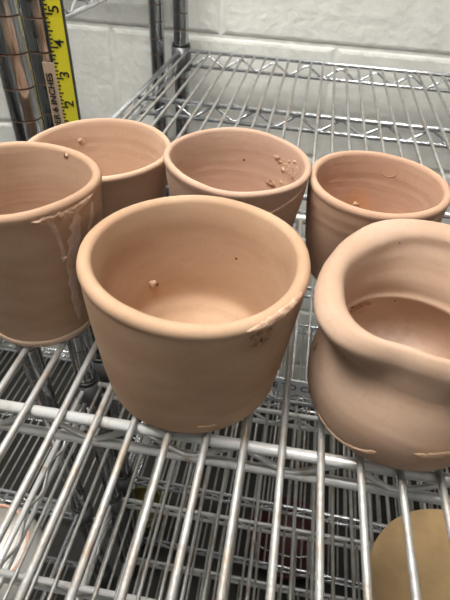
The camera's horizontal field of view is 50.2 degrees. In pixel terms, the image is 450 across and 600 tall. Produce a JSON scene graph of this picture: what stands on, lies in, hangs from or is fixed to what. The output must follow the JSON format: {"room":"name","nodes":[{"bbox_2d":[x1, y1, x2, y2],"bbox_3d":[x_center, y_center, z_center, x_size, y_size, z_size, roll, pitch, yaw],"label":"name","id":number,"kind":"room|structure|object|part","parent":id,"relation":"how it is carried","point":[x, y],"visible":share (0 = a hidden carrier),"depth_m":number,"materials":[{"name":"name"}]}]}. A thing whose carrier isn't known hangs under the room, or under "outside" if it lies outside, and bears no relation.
{"room":"art studio","nodes":[
{"label":"art studio","id":0,"kind":"room"},
{"bbox_2d":[0,0,449,398],"bbox_3d":[0.177,-0.688,0.679,5.200,2.500,0.100,9,41,6],"label":"wall","id":1,"kind":"structure","parent":0,"point":[109,42],"depth_m":0.86,"materials":[{"name":"paint"}]},
{"bbox_2d":[0,349,449,599],"bbox_3d":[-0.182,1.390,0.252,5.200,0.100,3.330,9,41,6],"label":"wire shelf","id":2,"kind":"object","parent":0,"point":[78,545],"depth_m":1.21,"materials":[{"name":"metal"}]},
{"bbox_2d":[0,345,113,599],"bbox_3d":[-0.707,-0.038,0.296,0.950,1.950,0.476,9,41,6],"label":"shelving unit","id":3,"kind":"object","parent":2,"relation":"on","point":[33,364],"visible":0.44,"depth_m":0.76,"materials":[{"name":"silver metal"}]},
{"bbox_2d":[0,504,44,599],"bbox_3d":[-0.343,0.379,0.703,0.149,0.088,0.149,9,41,6],"label":"bowl","id":4,"kind":"object","parent":3,"relation":"on","point":[4,508],"visible":0.34,"depth_m":0.71,"materials":[{"name":"white ceramic"}]},
{"bbox_2d":[0,0,169,544],"bbox_3d":[-0.607,-0.386,0.701,0.950,1.950,0.493,9,41,6],"label":"shelving unit","id":5,"kind":"object","parent":2,"relation":"on","point":[155,7],"visible":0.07,"depth_m":1.02,"materials":[{"name":"silver metal"}]},
{"bbox_3d":[-0.117,-0.465,0.823,0.030,1.950,0.030,9,41,6],"label":"post","id":6,"kind":"part","parent":5,"relation":"part of","materials":[{"name":"silver metal"}]},
{"bbox_2d":[134,486,165,532],"bbox_3d":[-0.196,0.505,1.149,0.109,0.053,0.109,9,41,6],"label":"tub","id":7,"kind":"object","parent":2,"relation":"on","point":[139,491],"visible":0.16,"depth_m":1.17,"materials":[{"name":"yellow plastic"}]},
{"bbox_2d":[0,0,449,599],"bbox_3d":[0.245,0.080,0.221,0.950,1.950,0.484,8,41,5],"label":"shelving unit","id":8,"kind":"object","parent":2,"relation":"on","point":[16,72],"visible":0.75,"depth_m":0.28,"materials":[{"name":"silver metal"}]},
{"bbox_2d":[0,141,101,346],"bbox_3d":[-0.115,-0.032,0.290,0.090,0.098,0.090,6,41,3],"label":"clay cup","id":9,"kind":"object","parent":8,"relation":"on","point":[51,194],"visible":0.87,"depth_m":0.27,"materials":[{"name":"brown ceramic"}]},
{"bbox_3d":[-0.170,-0.126,0.431,0.030,1.950,0.030,8,41,5],"label":"post","id":10,"kind":"part","parent":8,"relation":"part of","materials":[{"name":"silver metal"}]},
{"bbox_2d":[28,118,170,219],"bbox_3d":[-0.093,-0.086,0.372,0.107,0.073,0.108,9,41,6],"label":"clay pot","id":11,"kind":"object","parent":8,"relation":"on","point":[128,154],"visible":0.38,"depth_m":0.38,"materials":[{"name":"ceramic"}]},
{"bbox_2d":[76,195,310,433],"bbox_3d":[-0.016,0.005,0.265,0.116,0.084,0.115,-9,43,-14],"label":"clay pot","id":12,"kind":"object","parent":8,"relation":"on","point":[193,303],"visible":1,"depth_m":0.25,"materials":[{"name":"brown ceramic"}]},
{"bbox_2d":[163,127,311,226],"bbox_3d":[0.007,-0.067,0.349,0.100,0.083,0.099,-23,47,-27],"label":"clay pot","id":13,"kind":"object","parent":8,"relation":"on","point":[265,171],"visible":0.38,"depth_m":0.35,"materials":[{"name":"brown ceramic"}]},
{"bbox_2d":[305,150,449,278],"bbox_3d":[0.102,-0.054,0.346,0.094,0.075,0.094,9,41,6],"label":"clay pot","id":14,"kind":"object","parent":8,"relation":"on","point":[348,192],"visible":0.48,"depth_m":0.35,"materials":[{"name":"ceramic"}]},
{"bbox_2d":[307,219,449,470],"bbox_3d":[0.101,0.022,0.252,0.118,0.084,0.120,9,41,6],"label":"pot","id":15,"kind":"object","parent":8,"relation":"on","point":[378,368],"visible":1,"depth_m":0.23,"materials":[{"name":"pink ceramic"}]},
{"bbox_2d":[370,509,449,599],"bbox_3d":[0.223,0.285,0.450,0.178,0.009,0.178,9,41,6],"label":"round board","id":16,"kind":"object","parent":8,"relation":"on","point":[388,559],"visible":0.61,"depth_m":0.47,"materials":[{"name":"beige wood"}]},
{"bbox_2d":[18,0,449,589],"bbox_3d":[0.333,-0.236,0.589,0.950,1.950,0.504,9,41,6],"label":"shelving unit","id":17,"kind":"object","parent":2,"relation":"on","point":[32,12],"depth_m":0.70,"materials":[{"name":"silver metal"}]},
{"bbox_3d":[-0.141,-0.217,0.390,0.026,0.303,0.003,5,41,2],"label":"tape measure strip","id":18,"kind":"part","parent":17,"relation":"part of","materials":[{"name":"yellow metal"}]},
{"bbox_3d":[-0.158,-0.154,0.464,0.030,1.950,0.030,9,41,6],"label":"post","id":19,"kind":"part","parent":17,"relation":"part of","materials":[{"name":"silver metal"}]},
{"bbox_3d":[-0.074,-0.454,0.813,0.030,1.950,0.030,9,41,6],"label":"post","id":20,"kind":"part","parent":17,"relation":"part of","materials":[{"name":"silver metal"}]},
{"bbox_2d":[270,376,310,396],"bbox_3d":[0.103,0.115,0.624,0.150,0.026,0.002,9,41,7],"label":"label","id":21,"kind":"object","parent":17,"relation":"attached to","point":[298,387],"visible":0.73,"depth_m":0.62,"materials":[{"name":"grey paper"}]},
{"bbox_2d":[245,495,326,579],"bbox_3d":[0.139,0.554,1.112,0.188,0.057,0.188,9,41,6],"label":"bucket","id":22,"kind":"object","parent":2,"relation":"on","point":[264,518],"visible":0.3,"depth_m":1.13,"materials":[{"name":"red plastic"}]},
{"bbox_3d":[0.136,0.559,1.092,0.184,0.024,0.039,9,41,6],"label":"handle","id":23,"kind":"part","parent":22,"relation":"part of","materials":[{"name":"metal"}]}
]}

